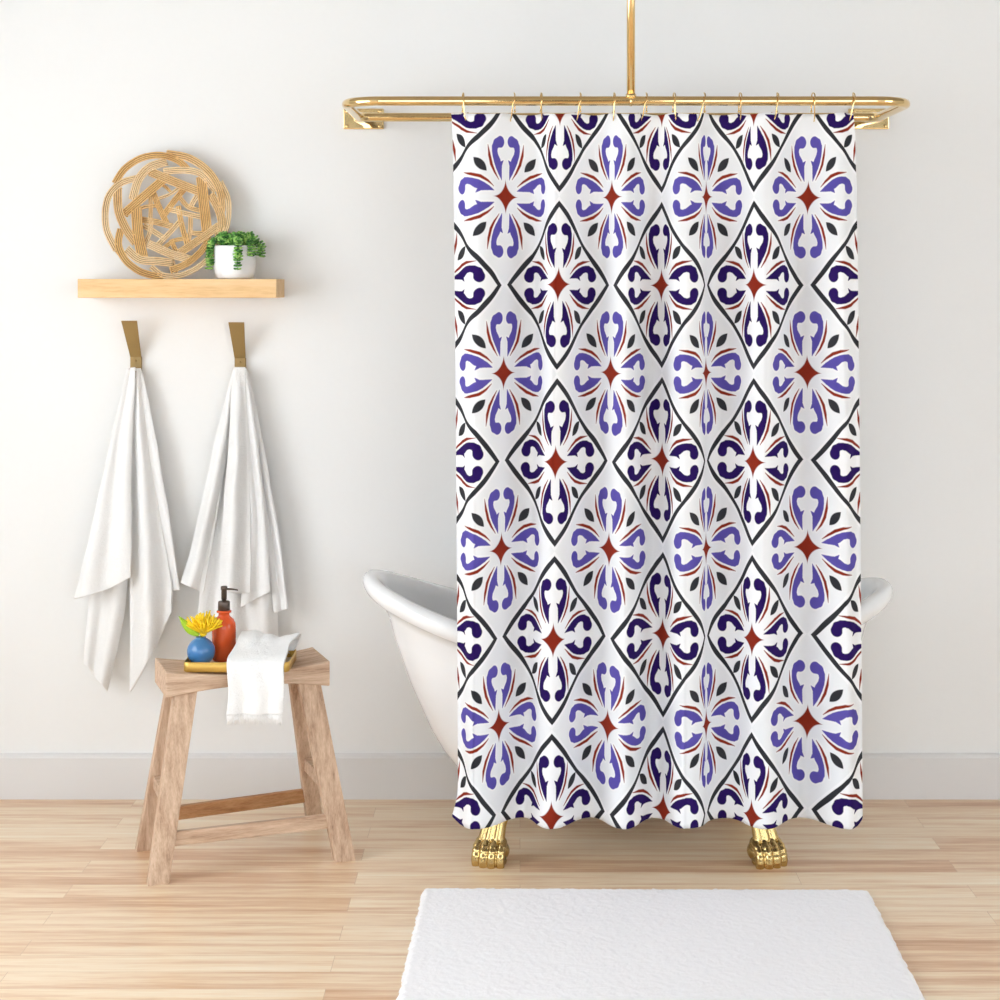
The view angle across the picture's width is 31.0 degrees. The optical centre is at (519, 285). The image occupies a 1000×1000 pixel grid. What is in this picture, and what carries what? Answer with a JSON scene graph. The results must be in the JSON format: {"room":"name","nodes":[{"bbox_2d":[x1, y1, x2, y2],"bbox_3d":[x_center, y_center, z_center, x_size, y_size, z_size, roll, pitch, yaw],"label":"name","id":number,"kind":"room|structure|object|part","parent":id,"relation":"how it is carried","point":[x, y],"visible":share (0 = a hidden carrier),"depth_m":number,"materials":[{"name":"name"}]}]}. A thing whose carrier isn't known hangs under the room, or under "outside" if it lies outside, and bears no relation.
{"room":"bathroom","nodes":[
{"label":"bathroom","id":0,"kind":"room"},
{"bbox_2d":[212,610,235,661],"bbox_3d":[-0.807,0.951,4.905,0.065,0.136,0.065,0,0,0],"label":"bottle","id":1,"kind":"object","parent":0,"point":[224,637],"depth_m":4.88,"materials":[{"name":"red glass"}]},
{"bbox_2d":[0,0,999,752],"bbox_3d":[0.525,0.165,5.464,6.150,2.750,0.100,0,0,0],"label":"wall","id":2,"kind":"structure","parent":0,"point":[352,370],"depth_m":5.41,"materials":[{"name":"paint"}]},
{"bbox_2d":[121,321,141,377],"bbox_3d":[-1.158,0.189,5.371,0.047,0.172,0.083,0,0,0],"label":"towel hook","id":3,"kind":"object","parent":2,"relation":"attached to","point":[130,328],"visible":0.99,"depth_m":5.37,"materials":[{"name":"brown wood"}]},
{"bbox_2d":[74,367,179,691],"bbox_3d":[-1.162,0.724,5.332,0.302,0.964,0.103,0,0,0],"label":"bath towel","id":4,"kind":"object","parent":3,"relation":"hanging from","point":[130,536],"visible":1,"depth_m":5.33,"materials":[{"name":"white fabric"}]},
{"bbox_3d":[-1.153,0.244,5.386,0.033,0.062,0.054,0,0,0],"label":"plate","id":5,"kind":"part","parent":3,"relation":"part of","materials":[{"name":"beige wood"}]},
{"bbox_2d":[78,279,283,297],"bbox_3d":[-0.998,0.007,5.325,0.579,0.055,0.178,0,0,0],"label":"wall shelf","id":6,"kind":"object","parent":2,"relation":"attached to","point":[87,288],"visible":1,"depth_m":5.24,"materials":[{"name":"brown wood"}]},
{"bbox_2d":[102,150,231,278],"bbox_3d":[-1.049,-0.211,5.363,0.385,0.390,0.061,0,0,0],"label":"woven basket","id":7,"kind":"object","parent":6,"relation":"on","point":[206,177],"visible":0.98,"depth_m":5.36,"materials":[{"name":"wicker"}]},
{"bbox_2d":[205,231,266,278],"bbox_3d":[-0.844,-0.092,5.303,0.174,0.143,0.132,0,0,23],"label":"potted plant","id":8,"kind":"object","parent":6,"relation":"on","point":[234,257],"visible":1,"depth_m":5.26,"materials":[{"name":"green plant"}]},
{"bbox_3d":[-0.840,-0.070,5.305,0.121,0.098,0.121,0,0,0],"label":"pot","id":9,"kind":"part","parent":8,"relation":"part of","materials":[{"name":"white ceramic"}]},
{"bbox_2d":[228,322,245,366],"bbox_3d":[-0.840,0.193,5.371,0.047,0.172,0.083,0,0,0],"label":"towel hook","id":10,"kind":"object","parent":2,"relation":"attached to","point":[237,329],"visible":0.81,"depth_m":5.37,"materials":[{"name":"brown wood"}]},
{"bbox_2d":[181,367,287,641],"bbox_3d":[-0.845,0.677,5.327,0.316,0.871,0.112,0,0,0],"label":"bath towel","id":11,"kind":"object","parent":10,"relation":"hanging from","point":[236,541],"visible":0.98,"depth_m":5.33,"materials":[{"name":"white fabric"}]},
{"bbox_3d":[-0.840,0.248,5.386,0.033,0.062,0.054,0,0,0],"label":"plate","id":12,"kind":"part","parent":10,"relation":"part of","materials":[{"name":"beige wood"}]},
{"bbox_2d":[0,753,999,799],"bbox_3d":[0.525,1.472,5.406,6.150,0.136,0.016,0,0,0],"label":"baseboard","id":13,"kind":"structure","parent":2,"relation":"attached to","point":[23,776],"depth_m":5.40,"materials":[{"name":"white paint"}]},
{"bbox_2d":[0,800,999,999],"bbox_3d":[0.525,1.590,1.614,6.550,0.100,7.800,0,0,0],"label":"floor","id":14,"kind":"structure","parent":0,"point":[270,917],"depth_m":4.63,"materials":[{"name":"brown wood"}]},
{"bbox_2d":[135,647,354,885],"bbox_3d":[-0.760,1.277,4.895,0.554,0.526,0.397,0,0,-19],"label":"wooden stool","id":15,"kind":"object","parent":14,"relation":"on","point":[162,809],"visible":0.78,"depth_m":4.83,"materials":[{"name":"brown wood"}]},
{"bbox_3d":[-0.982,1.305,4.911,0.146,0.470,0.051,0,0,9],"label":"leg","id":16,"kind":"part","parent":15,"relation":"part of","materials":[{"name":"brown wood"}]},
{"bbox_3d":[-0.911,1.305,4.702,0.066,0.470,0.191,0,0,23],"label":"leg","id":17,"kind":"part","parent":15,"relation":"part of","materials":[{"name":"brown wood"}]},
{"bbox_2d":[184,649,296,671],"bbox_3d":[-0.752,1.010,4.855,0.281,0.027,0.180,0,0,0],"label":"serving tray","id":18,"kind":"object","parent":15,"relation":"on","point":[212,666],"visible":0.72,"depth_m":4.76,"materials":[{"name":"gold metal"}]},
{"bbox_2d":[187,636,214,661],"bbox_3d":[-0.859,0.982,4.845,0.075,0.074,0.075,0,0,0],"label":"bud vase","id":19,"kind":"object","parent":18,"relation":"on","point":[199,649],"visible":0.8,"depth_m":4.82,"materials":[{"name":"blue ceramic"}]},
{"bbox_2d":[178,610,222,637],"bbox_3d":[-0.851,0.924,4.836,0.106,0.099,0.106,0,0,-40],"label":"flower","id":20,"kind":"object","parent":19,"relation":"in","point":[201,624],"visible":1,"depth_m":4.83,"materials":[{"name":"yellow plant"}]},
{"bbox_2d":[212,586,237,661],"bbox_3d":[-0.807,0.918,4.905,0.065,0.201,0.065,0,0,45],"label":"soap dispenser","id":21,"kind":"object","parent":18,"relation":"on","point":[224,637],"visible":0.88,"depth_m":4.88,"materials":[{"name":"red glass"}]},
{"bbox_2d":[226,630,300,724],"bbox_3d":[-0.686,1.044,4.823,0.175,0.216,0.223,0,0,0],"label":"hand towel","id":22,"kind":"object","parent":18,"relation":"on","point":[255,664],"visible":1,"depth_m":4.73,"materials":[{"name":"white fabric"}]},
{"bbox_3d":[-0.755,1.048,4.888,0.440,0.068,0.205,0,0,-19],"label":"seat","id":23,"kind":"part","parent":15,"relation":"part of","materials":[{"name":"brown wood"}]},
{"bbox_3d":[-0.607,1.305,5.082,0.057,0.470,0.190,0,0,14],"label":"leg","id":24,"kind":"part","parent":15,"relation":"part of","materials":[{"name":"brown wood"}]},
{"bbox_3d":[-0.523,1.305,4.851,0.174,0.470,0.063,0,0,22],"label":"leg","id":25,"kind":"part","parent":15,"relation":"part of","materials":[{"name":"brown wood"}]},
{"bbox_2d":[363,570,892,869],"bbox_3d":[0.301,1.176,5.069,1.489,0.742,0.654,0,0,0],"label":"bathtub","id":26,"kind":"object","parent":14,"relation":"on","point":[422,614],"visible":0.26,"depth_m":4.91,"materials":[{"name":"white ceramic"}]},
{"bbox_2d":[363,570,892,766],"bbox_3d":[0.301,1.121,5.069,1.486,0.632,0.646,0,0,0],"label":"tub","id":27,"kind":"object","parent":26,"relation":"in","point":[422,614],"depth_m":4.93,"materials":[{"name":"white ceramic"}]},
{"bbox_2d":[396,888,924,999],"bbox_3d":[0.307,1.529,4.126,1.158,0.020,0.877,0,0,0],"label":"bath rug","id":28,"kind":"object","parent":14,"relation":"on","point":[477,943],"visible":1,"depth_m":4.16,"materials":[{"name":"white fabric"}]},
{"bbox_3d":[0.525,-1.260,1.614,6.550,0.100,7.800,0,0,0],"label":"ceiling","id":29,"kind":"structure","parent":0,"visible":0},
{"bbox_2d":[342,0,909,128],"bbox_3d":[0.288,-0.839,5.029,1.639,0.742,0.769,0,0,0],"label":"shower rail","id":30,"kind":"object","parent":29,"relation":"attached to","point":[353,118],"visible":0.87,"depth_m":4.68,"materials":[{"name":"gold metal"}]},
{"bbox_3d":[-0.461,-0.493,5.267,0.026,0.049,0.274,0,0,0],"label":"bracket arm","id":31,"kind":"part","parent":30,"relation":"part of","materials":[{"name":"gold metal"}]},
{"bbox_2d":[461,92,467,120],"bbox_3d":[-0.142,-0.466,4.691,0.018,0.077,0.048,0,0,-7],"label":"curtain hook","id":32,"kind":"object","parent":30,"relation":"hanging from","point":[463,107],"visible":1,"depth_m":4.67,"materials":[{"name":"gold metal"}]},
{"bbox_2d":[508,92,515,121],"bbox_3d":[-0.021,-0.466,4.691,0.022,0.077,0.048,0,0,0],"label":"curtain hook","id":33,"kind":"object","parent":30,"relation":"hanging from","point":[512,111],"visible":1,"depth_m":4.68,"materials":[{"name":"gold metal"}]},
{"bbox_2d":[539,92,543,121],"bbox_3d":[0.057,-0.466,4.694,0.012,0.077,0.053,0,0,0],"label":"curtain hook","id":34,"kind":"object","parent":30,"relation":"hanging from","point":[541,94],"visible":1,"depth_m":4.68,"materials":[{"name":"gold metal"}]},
{"bbox_2d":[576,92,581,120],"bbox_3d":[0.151,-0.467,4.691,0.020,0.076,0.047,0,0,0],"label":"curtain hook","id":35,"kind":"object","parent":30,"relation":"hanging from","point":[579,106],"visible":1,"depth_m":4.67,"materials":[{"name":"gold metal"}]},
{"bbox_2d":[612,92,615,120],"bbox_3d":[0.244,-0.466,4.691,0.010,0.077,0.048,0,0,0],"label":"curtain hook","id":36,"kind":"object","parent":30,"relation":"hanging from","point":[614,94],"visible":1,"depth_m":4.67,"materials":[{"name":"gold metal"}]},
{"bbox_2d":[641,92,647,120],"bbox_3d":[0.321,-0.467,4.691,0.028,0.076,0.048,0,0,0],"label":"curtain hook","id":37,"kind":"object","parent":30,"relation":"hanging from","point":[646,111],"visible":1,"depth_m":4.67,"materials":[{"name":"gold metal"}]},
{"bbox_2d":[451,113,862,829],"bbox_3d":[0.356,0.475,4.689,1.071,1.850,0.110,0,0,0],"label":"shower curtain","id":38,"kind":"object","parent":30,"relation":"hanging from","point":[657,323],"visible":1,"depth_m":4.68,"materials":[{"name":"multicoloured fabric"}]},
{"bbox_2d":[672,92,676,120],"bbox_3d":[0.405,-0.466,4.691,0.012,0.077,0.048,0,0,-4],"label":"curtain hook","id":39,"kind":"object","parent":30,"relation":"hanging from","point":[674,106],"visible":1,"depth_m":4.67,"materials":[{"name":"gold metal"}]},
{"bbox_2d":[693,92,705,120],"bbox_3d":[0.469,-0.465,4.691,0.039,0.079,0.048,0,0,0],"label":"curtain hook","id":40,"kind":"object","parent":30,"relation":"hanging from","point":[704,111],"visible":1,"depth_m":4.67,"materials":[{"name":"gold metal"}]},
{"bbox_2d":[738,92,741,120],"bbox_3d":[0.575,-0.467,4.694,0.010,0.077,0.053,0,0,0],"label":"curtain hook","id":41,"kind":"object","parent":30,"relation":"hanging from","point":[740,106],"visible":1,"depth_m":4.68,"materials":[{"name":"gold metal"}]},
{"bbox_2d":[771,92,778,120],"bbox_3d":[0.664,-0.466,4.690,0.022,0.077,0.049,0,0,0],"label":"curtain hook","id":42,"kind":"object","parent":30,"relation":"hanging from","point":[777,93],"visible":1,"depth_m":4.67,"materials":[{"name":"gold metal"}]},
{"bbox_2d":[810,92,815,121],"bbox_3d":[0.767,-0.466,4.693,0.014,0.078,0.052,0,0,0],"label":"curtain hook","id":43,"kind":"object","parent":30,"relation":"hanging from","point":[811,111],"visible":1,"depth_m":4.68,"materials":[{"name":"gold metal"}]},
{"bbox_2d":[849,92,855,120],"bbox_3d":[0.861,-0.466,4.691,0.026,0.077,0.048,0,0,0],"label":"curtain hook","id":44,"kind":"object","parent":30,"relation":"hanging from","point":[853,93],"visible":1,"depth_m":4.67,"materials":[{"name":"gold metal"}]},
{"bbox_3d":[1.024,-0.493,5.267,0.026,0.049,0.274,0,0,0],"label":"bracket arm","id":45,"kind":"part","parent":30,"relation":"part of","materials":[{"name":"gold metal"}]}
]}

